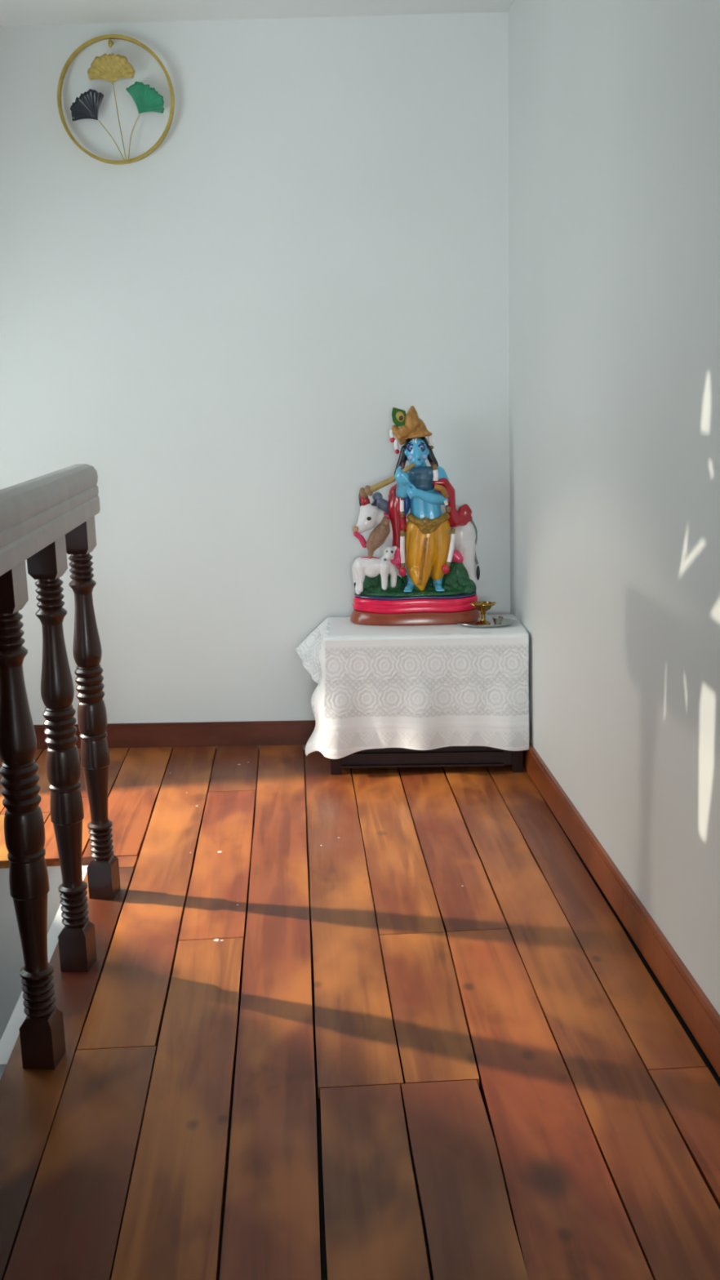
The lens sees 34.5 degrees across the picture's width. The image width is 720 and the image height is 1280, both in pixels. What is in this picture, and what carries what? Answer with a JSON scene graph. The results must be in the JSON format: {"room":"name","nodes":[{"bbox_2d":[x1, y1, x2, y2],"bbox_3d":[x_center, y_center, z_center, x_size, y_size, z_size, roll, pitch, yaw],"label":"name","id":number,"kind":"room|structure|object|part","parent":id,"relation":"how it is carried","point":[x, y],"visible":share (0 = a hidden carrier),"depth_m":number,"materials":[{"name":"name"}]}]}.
{"room":"stair landing","nodes":[
{"label":"stair landing","id":0,"kind":"room"},
{"bbox_2d":[0,862,85,1039],"bbox_3d":[-1.191,1.381,3.264,0.988,1.578,0.058,-2,12,-3],"label":"wall","id":1,"kind":"structure","parent":0,"point":[11,958],"depth_m":3.13,"materials":[{"name":"grey paint"}]},
{"bbox_2d":[0,864,88,1079],"bbox_3d":[-0.687,1.470,2.803,0.040,1.578,0.940,-2,12,-3],"label":"wall","id":2,"kind":"structure","parent":0,"point":[7,1042],"depth_m":2.35,"materials":[{"name":"grey paint"}]},
{"bbox_2d":[0,11,510,751],"bbox_3d":[-0.779,-0.833,3.857,2.948,2.560,0.120,-1,12,1],"label":"wall","id":3,"kind":"structure","parent":0,"point":[228,323],"depth_m":3.74,"materials":[{"name":"white paint"}]},
{"bbox_2d":[57,34,174,164],"bbox_3d":[-0.756,-1.671,3.593,0.361,0.372,0.050,-1,12,1],"label":"wall art","id":4,"kind":"object","parent":3,"relation":"attached to","point":[112,67],"visible":1,"depth_m":3.58,"materials":[{"name":"gold metal"}]},
{"bbox_3d":[-0.772,-1.553,3.615,0.079,0.127,0.003,-1,12,0],"label":"stem","id":5,"kind":"part","parent":4,"relation":"part of","materials":[{"name":"gold metal"}]},
{"bbox_3d":[-0.746,-1.610,3.600,0.030,0.242,0.003,-4,12,-11],"label":"stem","id":6,"kind":"part","parent":4,"relation":"part of","materials":[{"name":"gold metal"}]},
{"bbox_3d":[-0.704,-1.561,3.613,0.047,0.139,0.004,-1,12,1],"label":"stem","id":7,"kind":"part","parent":4,"relation":"part of","materials":[{"name":"gold metal"}]},
{"bbox_2d":[33,720,315,749],"bbox_3d":[-0.624,0.329,4.036,2.268,0.084,0.014,-1,12,1],"label":"baseboard","id":8,"kind":"structure","parent":3,"relation":"attached to","point":[297,732],"depth_m":4.03,"materials":[{"name":"brown wood"}]},
{"bbox_2d":[0,0,515,26],"bbox_3d":[-0.563,-1.173,-0.056,2.950,0.100,7.950,-2,12,-3],"label":"ceiling","id":9,"kind":"structure","parent":0,"point":[12,12],"depth_m":3.47,"materials":[{"name":"paint"}]},
{"bbox_2d":[0,744,719,1279],"bbox_3d":[-0.508,1.167,0.473,2.560,0.061,7.698,-2,12,-3],"label":"floor","id":10,"kind":"structure","parent":0,"point":[371,1023],"depth_m":2.13,"materials":[{"name":"brown wood"}]},
{"bbox_2d":[0,463,120,1069],"bbox_3d":[-0.612,0.211,2.302,0.076,1.044,1.120,-2,12,-3],"label":"stair railing","id":11,"kind":"object","parent":10,"relation":"on","point":[45,518],"visible":1,"depth_m":2.31,"materials":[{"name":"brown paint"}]},
{"bbox_3d":[-0.622,-0.243,2.204,0.076,0.115,1.120,-2,12,-3],"label":"handrail","id":12,"kind":"part","parent":11,"relation":"part of","materials":[{"name":"white paint"}]},
{"bbox_2d":[330,746,523,774],"bbox_3d":[0.211,0.174,3.805,0.612,0.448,0.319,-1,12,1],"label":"side table","id":13,"kind":"object","parent":10,"relation":"on","point":[451,756],"visible":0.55,"depth_m":3.70,"materials":[{"name":"brown wood"}]},
{"bbox_3d":[-0.081,0.222,3.669,0.034,0.426,0.012,-1,12,1],"label":"leg","id":14,"kind":"part","parent":13,"relation":"part of","materials":[{"name":"brown wood"}]},
{"bbox_2d":[295,613,528,759],"bbox_3d":[0.156,0.150,3.782,0.754,0.398,0.367,-1,12,1],"label":"tablecloth","id":15,"kind":"object","parent":13,"relation":"on","point":[416,687],"visible":0.98,"depth_m":3.62,"materials":[{"name":"white fabric"}]},
{"bbox_2d":[350,405,479,626],"bbox_3d":[0.176,-0.404,3.753,0.433,0.695,0.205,-1,12,1],"label":"statue","id":16,"kind":"object","parent":15,"relation":"on","point":[433,542],"visible":1,"depth_m":3.73,"materials":[{"name":"multicoloured ceramic"}]},
{"bbox_2d":[353,531,366,547],"bbox_3d":[0.002,-0.321,3.707,0.021,0.058,0.059,9,16,40],"label":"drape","id":17,"kind":"object","parent":16,"relation":"hanging from","point":[362,540],"depth_m":3.70,"materials":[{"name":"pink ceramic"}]},
{"bbox_3d":[0.148,-0.440,3.727,0.028,0.081,0.044,-1,12,1],"label":"blue sash","id":18,"kind":"part","parent":16,"relation":"part of","materials":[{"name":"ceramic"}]},
{"bbox_3d":[0.164,-0.681,3.679,0.122,0.122,0.066,-4,13,-14],"label":"crown","id":19,"kind":"part","parent":16,"relation":"part of","materials":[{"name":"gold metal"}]},
{"bbox_2d":[451,549,463,563],"bbox_3d":[0.314,-0.274,3.783,0.045,0.044,0.041,-1,12,1],"label":"flower","id":20,"kind":"object","parent":16,"relation":"on","point":[458,554],"depth_m":3.77,"materials":[{"name":"pink ceramic"}]},
{"bbox_2d":[455,617,515,627],"bbox_3d":[0.404,-0.055,3.731,0.192,0.011,0.127,-1,12,0],"label":"steel tray","id":21,"kind":"object","parent":15,"relation":"on","point":[505,621],"visible":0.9,"depth_m":3.73,"materials":[{"name":"silver metal"}]},
{"bbox_2d":[470,601,495,625],"bbox_3d":[0.395,-0.086,3.717,0.064,0.071,0.064,9,16,39],"label":"brass lamp","id":22,"kind":"object","parent":21,"relation":"on","point":[482,606],"visible":1,"depth_m":3.71,"materials":[{"name":"gold metal"}]},
{"bbox_3d":[0.394,-0.106,3.713,0.064,0.029,0.064,8,15,38],"label":"lamp shade","id":23,"kind":"part","parent":22,"relation":"part of","materials":[{"name":"gold metal"}]},
{"bbox_3d":[0.395,-0.077,3.719,0.018,0.028,0.018,-2,12,-3],"label":"stem","id":24,"kind":"part","parent":22,"relation":"part of","materials":[{"name":"gold metal"}]},
{"bbox_2d":[492,616,503,623],"bbox_3d":[0.444,-0.064,3.735,0.037,0.019,0.037,-2,12,-3],"label":"steel cup","id":25,"kind":"object","parent":21,"relation":"on","point":[497,620],"visible":1,"depth_m":3.73,"materials":[{"name":"silver metal"}]},
{"bbox_3d":[0.197,0.380,3.695,0.522,0.046,0.016,-1,12,1],"label":"rail","id":26,"kind":"part","parent":13,"relation":"part of","materials":[{"name":"brown wood"}]},
{"bbox_3d":[0.497,0.212,3.654,0.034,0.426,0.012,-1,12,1],"label":"leg","id":27,"kind":"part","parent":13,"relation":"part of","materials":[{"name":"brown wood"}]},
{"bbox_2d":[508,0,719,1075],"bbox_3d":[0.785,-0.049,0.244,0.173,2.480,7.600,-2,12,-3],"label":"wall","id":28,"kind":"structure","parent":0,"point":[614,105],"depth_m":2.51,"materials":[{"name":"white paint"}]},
{"bbox_2d":[523,741,719,1076],"bbox_3d":[0.744,1.079,0.385,0.014,0.090,7.390,-2,12,-3],"label":"baseboard","id":29,"kind":"structure","parent":28,"relation":"attached to","point":[699,1014],"depth_m":2.53,"materials":[{"name":"brown wood"}]}
]}

